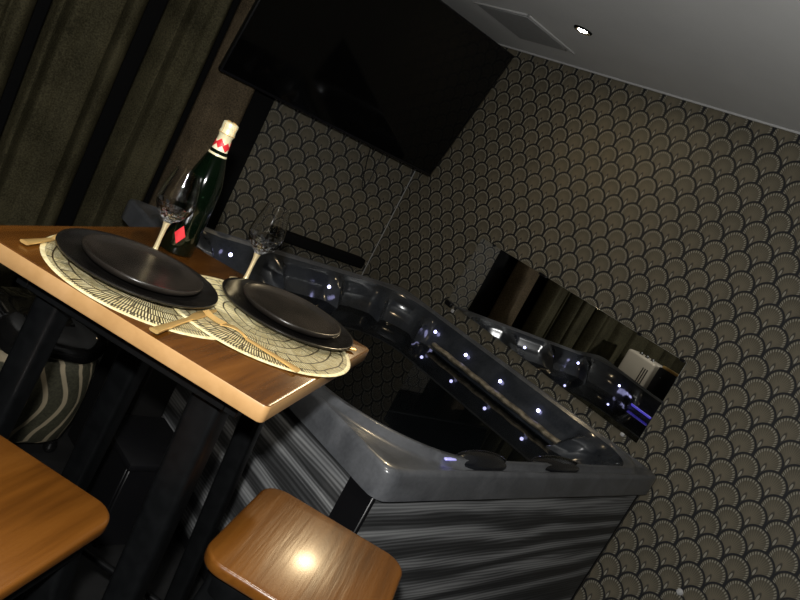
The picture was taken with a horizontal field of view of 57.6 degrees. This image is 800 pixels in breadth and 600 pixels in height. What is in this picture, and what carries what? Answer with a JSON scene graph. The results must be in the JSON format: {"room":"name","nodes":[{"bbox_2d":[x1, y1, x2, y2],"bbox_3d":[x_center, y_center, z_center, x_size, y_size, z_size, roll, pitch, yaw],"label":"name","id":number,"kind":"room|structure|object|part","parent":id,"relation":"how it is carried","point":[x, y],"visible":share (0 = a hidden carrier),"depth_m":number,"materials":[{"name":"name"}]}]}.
{"room":"hot tub room","nodes":[
{"label":"hot tub room","id":0,"kind":"room"},
{"bbox_2d":[13,389,203,599],"bbox_3d":[-0.726,1.051,1.565,4.758,0.080,5.500,18,15,-42],"label":"floor","id":1,"kind":"structure","parent":0,"point":[90,581],"depth_m":2.24,"materials":[{"name":"laminate"}]},
{"bbox_2d":[0,286,106,452],"bbox_3d":[-1.273,0.230,2.476,0.371,0.501,0.371,36,14,38],"label":"pouf","id":2,"kind":"object","parent":1,"relation":"on","point":[63,383],"visible":0.62,"depth_m":2.38,"materials":[{"name":"fabric"}]},
{"bbox_2d":[0,286,106,364],"bbox_3d":[-1.189,0.071,2.441,0.371,0.135,0.371,36,14,38],"label":"cushion","id":3,"kind":"object","parent":2,"relation":"on","point":[77,344],"depth_m":2.36,"materials":[{"name":"black fabric"}]},
{"bbox_2d":[0,435,109,599],"bbox_3d":[-0.816,0.617,1.150,0.402,0.748,0.402,30,11,9],"label":"bar stool","id":4,"kind":"object","parent":1,"relation":"on","point":[47,520],"visible":1,"depth_m":1.14,"materials":[{"name":"brown wood"}]},
{"bbox_3d":[-0.668,0.336,1.089,0.300,0.050,0.300,30,11,9],"label":"seat frame","id":5,"kind":"part","parent":4,"relation":"part of","materials":[{"name":"black metal"}]},
{"bbox_3d":[-0.676,0.691,1.276,0.158,0.700,0.073,17,15,-44],"label":"leg","id":6,"kind":"part","parent":4,"relation":"part of","materials":[{"name":"black metal"}]},
{"bbox_2d":[68,341,176,545],"bbox_3d":[-0.911,0.379,2.436,0.235,0.590,0.620,16,16,-47],"label":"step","id":7,"kind":"structure","parent":1,"relation":"on","point":[122,481],"depth_m":2.27,"materials":[{"name":"black plastic"}]},
{"bbox_2d":[0,225,368,599],"bbox_3d":[-0.636,0.449,1.558,0.605,1.050,0.590,30,11,9],"label":"bar table","id":8,"kind":"object","parent":1,"relation":"on","point":[223,381],"visible":0.6,"depth_m":1.30,"materials":[{"name":"brown wood"}]},
{"bbox_3d":[-0.849,0.389,1.402,0.084,1.018,0.084,30,11,9],"label":"leg","id":9,"kind":"part","parent":8,"relation":"part of","materials":[{"name":"black metal"}]},
{"bbox_3d":[-0.749,0.364,1.760,0.107,1.018,0.107,30,11,9],"label":"leg","id":10,"kind":"part","parent":8,"relation":"part of","materials":[{"name":"black metal"}]},
{"bbox_2d":[40,235,215,339],"bbox_3d":[-0.468,-0.029,1.381,0.409,0.002,0.409,18,15,-42],"label":"placemat","id":11,"kind":"object","parent":8,"relation":"on","point":[152,313],"visible":0.39,"depth_m":1.24,"materials":[{"name":"beige fabric"}]},
{"bbox_2d":[20,234,56,244],"bbox_3d":[-0.633,-0.112,1.319,0.024,0.011,0.149,28,11,2],"label":"fork","id":12,"kind":"object","parent":11,"relation":"on","point":[35,240],"visible":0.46,"depth_m":1.27,"materials":[{"name":"gold metal"}]},
{"bbox_3d":[-0.638,-0.105,1.286,0.017,0.006,0.082,28,11,2],"label":"handle","id":13,"kind":"part","parent":12,"relation":"part of","materials":[{"name":"gold metal"}]},
{"bbox_2d":[55,228,217,308],"bbox_3d":[-0.493,-0.057,1.377,0.310,0.017,0.310,18,15,-42],"label":"charger plate","id":14,"kind":"object","parent":11,"relation":"on","point":[68,241],"visible":0.48,"depth_m":1.31,"materials":[{"name":"black ceramic"}]},
{"bbox_2d":[81,234,202,295],"bbox_3d":[-0.484,-0.061,1.370,0.231,0.022,0.231,18,15,-42],"label":"dinner plate","id":15,"kind":"object","parent":11,"relation":"on","point":[133,262],"visible":1,"depth_m":1.37,"materials":[{"name":"black ceramic"}]},
{"bbox_2d":[153,166,201,249],"bbox_3d":[-0.481,-0.179,1.525,0.080,0.196,0.080,35,13,35],"label":"wine glass","id":16,"kind":"object","parent":11,"relation":"on","point":[177,198],"visible":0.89,"depth_m":1.49,"materials":[{"name":"clear glass"}]},
{"bbox_3d":[-0.507,-0.130,1.536,0.069,0.083,0.069,35,13,35],"label":"stem","id":17,"kind":"part","parent":16,"relation":"part of","materials":[{"name":"glass"}]},
{"bbox_2d":[156,166,201,223],"bbox_3d":[-0.463,-0.214,1.517,0.080,0.116,0.080,35,13,35],"label":"bowl","id":18,"kind":"object","parent":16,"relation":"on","point":[177,198],"depth_m":1.49,"materials":[{"name":"clear glass"}]},
{"bbox_3d":[-0.525,0.569,1.360,0.107,1.018,0.107,30,11,9],"label":"leg","id":19,"kind":"part","parent":8,"relation":"part of","materials":[{"name":"black metal"}]},
{"bbox_2d":[159,120,238,257],"bbox_3d":[-0.443,-0.254,1.634,0.083,0.320,0.083,18,15,-42],"label":"champagne bottle","id":20,"kind":"object","parent":8,"relation":"on","point":[181,238],"visible":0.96,"depth_m":1.61,"materials":[{"name":"green glass"}]},
{"bbox_3d":[-0.453,-0.234,1.638,0.083,0.276,0.083,18,15,-42],"label":"glass","id":21,"kind":"part","parent":20,"relation":"part of","materials":[{"name":"black"}]},
{"bbox_3d":[-0.456,0.533,1.696,0.121,1.018,0.063,20,13,-35],"label":"leg","id":22,"kind":"part","parent":8,"relation":"part of","materials":[{"name":"black metal"}]},
{"bbox_2d":[229,202,290,278],"bbox_3d":[-0.317,-0.122,1.660,0.080,0.196,0.080,27,11,-5],"label":"wine glass","id":23,"kind":"object","parent":8,"relation":"on","point":[267,232],"visible":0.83,"depth_m":1.62,"materials":[{"name":"clear glass"}]},
{"bbox_3d":[-0.343,-0.073,1.671,0.069,0.083,0.069,27,11,-5],"label":"stem","id":24,"kind":"part","parent":23,"relation":"part of","materials":[{"name":"glass"}]},
{"bbox_2d":[248,202,290,254],"bbox_3d":[-0.299,-0.157,1.653,0.080,0.116,0.080,27,11,-5],"label":"bowl","id":25,"kind":"object","parent":23,"relation":"on","point":[268,230],"depth_m":1.62,"materials":[{"name":"clear glass"}]},
{"bbox_2d":[172,275,349,376],"bbox_3d":[-0.284,0.045,1.472,0.409,0.002,0.409,31,11,18],"label":"placemat","id":26,"kind":"object","parent":8,"relation":"on","point":[311,360],"visible":0.54,"depth_m":1.40,"materials":[{"name":"beige fabric"}]},
{"bbox_2d":[149,309,216,333],"bbox_3d":[-0.375,0.033,1.283,0.020,0.006,0.250,29,11,4],"label":"knife","id":27,"kind":"object","parent":26,"relation":"on","point":[161,328],"visible":0.93,"depth_m":1.24,"materials":[{"name":"gold metal"}]},
{"bbox_3d":[-0.382,0.041,1.228,0.017,0.006,0.138,29,10,4],"label":"handle","id":28,"kind":"part","parent":27,"relation":"part of","materials":[{"name":"gold metal"}]},
{"bbox_3d":[-0.365,0.025,1.350,0.019,0.002,0.115,29,10,4],"label":"blade","id":29,"kind":"part","parent":27,"relation":"part of","materials":[{"name":"gold metal"}]},
{"bbox_2d":[203,309,299,371],"bbox_3d":[-0.271,0.073,1.329,0.209,0.010,0.024,30,11,9],"label":"fork","id":30,"kind":"object","parent":26,"relation":"on","point":[210,315],"visible":1,"depth_m":1.33,"materials":[{"name":"gold metal"}]},
{"bbox_3d":[-0.232,0.099,1.322,0.115,0.006,0.017,30,11,9],"label":"handle","id":31,"kind":"part","parent":30,"relation":"part of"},
{"bbox_2d":[222,277,353,350],"bbox_3d":[-0.243,0.033,1.577,0.310,0.017,0.310,18,15,-42],"label":"charger plate","id":32,"kind":"object","parent":26,"relation":"on","point":[232,287],"visible":0.47,"depth_m":1.51,"materials":[{"name":"black ceramic"}]},
{"bbox_2d":[243,282,340,338],"bbox_3d":[-0.235,0.027,1.571,0.231,0.022,0.231,18,15,-42],"label":"dinner plate","id":33,"kind":"object","parent":26,"relation":"on","point":[283,307],"visible":1,"depth_m":1.57,"materials":[{"name":"black ceramic"}]},
{"bbox_2d":[192,488,401,599],"bbox_3d":[-0.333,0.809,1.437,0.402,0.748,0.402,29,11,6],"label":"bar stool","id":34,"kind":"object","parent":1,"relation":"on","point":[279,546],"visible":1,"depth_m":1.35,"materials":[{"name":"brown wood"}]},
{"bbox_3d":[-0.497,0.775,1.323,0.158,0.700,0.073,22,12,-29],"label":"leg","id":35,"kind":"part","parent":34,"relation":"part of","materials":[{"name":"black metal"}]},
{"bbox_3d":[-0.185,0.529,1.376,0.300,0.050,0.300,29,11,6],"label":"seat frame","id":36,"kind":"part","parent":34,"relation":"part of","materials":[{"name":"black metal"}]},
{"bbox_2d":[88,199,655,599],"bbox_3d":[-0.187,0.492,3.146,1.745,0.791,1.863,16,16,-47],"label":"hot tub","id":37,"kind":"object","parent":1,"relation":"on","point":[467,524],"visible":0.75,"depth_m":2.45,"materials":[{"name":"grey plastic"}]},
{"bbox_3d":[-0.737,0.365,2.533,0.020,0.616,1.585,16,16,-47],"label":"panel","id":38,"kind":"part","parent":37,"relation":"part of","materials":[{"name":"grey wood"}]},
{"bbox_3d":[-0.239,0.764,1.982,0.016,0.647,0.104,16,16,-47],"label":"corner post","id":39,"kind":"part","parent":37,"relation":"part of","materials":[{"name":"black plastic"}]},
{"bbox_2d":[288,291,559,461],"bbox_3d":[-0.067,0.310,3.084,1.452,0.001,1.512,16,16,-47],"label":"water","id":40,"kind":"object","parent":37,"relation":"in","point":[402,384],"visible":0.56,"depth_m":3.11,"materials":[{"name":"black liquid"}]},
{"bbox_2d":[444,457,455,460],"bbox_3d":[0.162,0.467,2.132,0.100,0.008,0.012,16,16,-47],"label":"light","id":41,"kind":"object","parent":37,"relation":"on","point":[445,458],"depth_m":2.11,"materials":[{"name":"white"}]},
{"bbox_3d":[0.337,0.925,2.569,1.663,0.616,0.020,16,16,-47],"label":"panel","id":42,"kind":"part","parent":37,"relation":"part of","materials":[{"name":"grey wood"}]},
{"bbox_3d":[0.870,1.088,3.197,0.018,0.647,0.054,16,16,-47],"label":"corner post","id":43,"kind":"part","parent":37,"relation":"part of","materials":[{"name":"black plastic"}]},
{"bbox_2d":[0,0,414,274],"bbox_3d":[-1.677,-1.185,3.241,4.658,2.300,0.100,18,15,-42],"label":"wall","id":44,"kind":"structure","parent":0,"point":[298,163],"depth_m":4.18,"materials":[{"name":"paper"}]},
{"bbox_2d":[283,230,365,268],"bbox_3d":[-0.506,-0.325,4.536,0.720,0.065,0.070,18,15,-42],"label":"soundbar","id":45,"kind":"object","parent":44,"relation":"attached to","point":[292,238],"visible":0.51,"depth_m":4.53,"materials":[{"name":"black plastic"}]},
{"bbox_2d":[218,0,513,175],"bbox_3d":[-0.186,-1.297,3.861,1.457,0.820,0.520,18,15,-42],"label":"television","id":46,"kind":"object","parent":44,"relation":"attached to","point":[402,79],"visible":1,"depth_m":3.74,"materials":[{"name":"black plastic"}]},
{"bbox_2d":[362,147,383,188],"bbox_3d":[-0.172,-0.886,4.478,0.144,0.423,0.006,18,15,-42],"label":"cable","id":47,"kind":"object","parent":44,"relation":"attached to","point":[370,147],"visible":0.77,"depth_m":4.52,"materials":[{"name":"black plastic"}]},
{"bbox_2d":[363,46,799,599],"bbox_3d":[1.461,0.545,2.907,0.100,2.300,5.500,18,15,-42],"label":"wall","id":48,"kind":"structure","parent":0,"point":[677,220],"depth_m":3.26,"materials":[{"name":"paper"}]},
{"bbox_2d":[362,169,415,274],"bbox_3d":[-0.009,-0.634,4.768,0.004,2.300,0.004,18,15,-42],"label":"trim","id":49,"kind":"structure","parent":48,"relation":"attached to","point":[415,169],"depth_m":4.79,"materials":[{"name":"black metal"}]},
{"bbox_2d":[444,238,686,442],"bbox_3d":[0.747,0.150,3.700,0.020,0.463,1.433,18,15,-42],"label":"wall mirror","id":50,"kind":"object","parent":48,"relation":"attached to","point":[623,376],"visible":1,"depth_m":3.59,"materials":[{"name":"clear glass"}]},
{"bbox_2d":[498,43,799,134],"bbox_3d":[1.976,-0.440,2.620,0.008,0.008,5.400,18,15,-42],"label":"trim","id":51,"kind":"structure","parent":48,"relation":"attached to","point":[590,71],"depth_m":3.53,"materials":[{"name":"grey paint"}]},
{"bbox_2d":[676,588,682,595],"bbox_3d":[1.131,1.184,2.951,0.016,0.028,0.028,18,15,-42],"label":"wall hook","id":52,"kind":"object","parent":48,"relation":"attached to","point":[679,591],"visible":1,"depth_m":2.95,"materials":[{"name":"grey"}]},
{"bbox_2d":[441,0,799,131],"bbox_3d":[0.370,-1.025,1.116,4.758,0.100,5.500,18,15,-42],"label":"ceiling","id":53,"kind":"structure","parent":0,"point":[742,57],"depth_m":2.84,"materials":[{"name":"paint"}]},
{"bbox_2d":[148,0,255,206],"bbox_3d":[-0.953,-0.894,3.746,0.276,2.240,0.113,18,15,-42],"label":"wall","id":54,"kind":"structure","parent":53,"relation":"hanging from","point":[221,97],"depth_m":3.69,"materials":[{"name":"brown paint"}]},
{"bbox_2d":[474,1,574,53],"bbox_3d":[0.630,-1.384,3.703,0.400,0.011,0.420,18,15,-42],"label":"ceiling vent","id":55,"kind":"object","parent":53,"relation":"in","point":[524,26],"visible":1,"depth_m":3.67,"materials":[{"name":"grey metal"}]},
{"bbox_2d":[574,25,591,35],"bbox_3d":[0.805,-1.186,3.206,0.090,0.007,0.090,18,15,-42],"label":"recessed light","id":56,"kind":"object","parent":53,"relation":"in","point":[578,28],"visible":1,"depth_m":3.19,"materials":[{"name":"black"}]},
{"bbox_3d":[-1.464,-2.195,2.416,2.790,0.023,0.023,18,15,-42],"label":"rail","id":57,"kind":"object","parent":53,"relation":"attached to","visible":0},
{"bbox_2d":[0,0,37,99],"bbox_3d":[-2.239,-1.283,2.402,1.917,2.240,0.133,18,15,-42],"label":"curtain","id":58,"kind":"object","parent":57,"relation":"hanging from","point":[15,15],"visible":1,"depth_m":2.96,"materials":[{"name":"fabric"}]},
{"bbox_2d":[0,0,148,288],"bbox_3d":[-1.410,-1.018,3.199,0.366,2.240,0.122,18,15,-42],"label":"curtain","id":59,"kind":"object","parent":57,"relation":"hanging from","point":[80,48],"visible":0.81,"depth_m":3.19,"materials":[{"name":"fabric"}]},
{"bbox_2d":[71,0,232,226],"bbox_3d":[-1.141,-0.932,3.462,0.281,2.240,0.118,18,15,-42],"label":"curtain","id":60,"kind":"object","parent":57,"relation":"hanging from","point":[184,36],"visible":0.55,"depth_m":3.42,"materials":[{"name":"fabric"}]}
]}

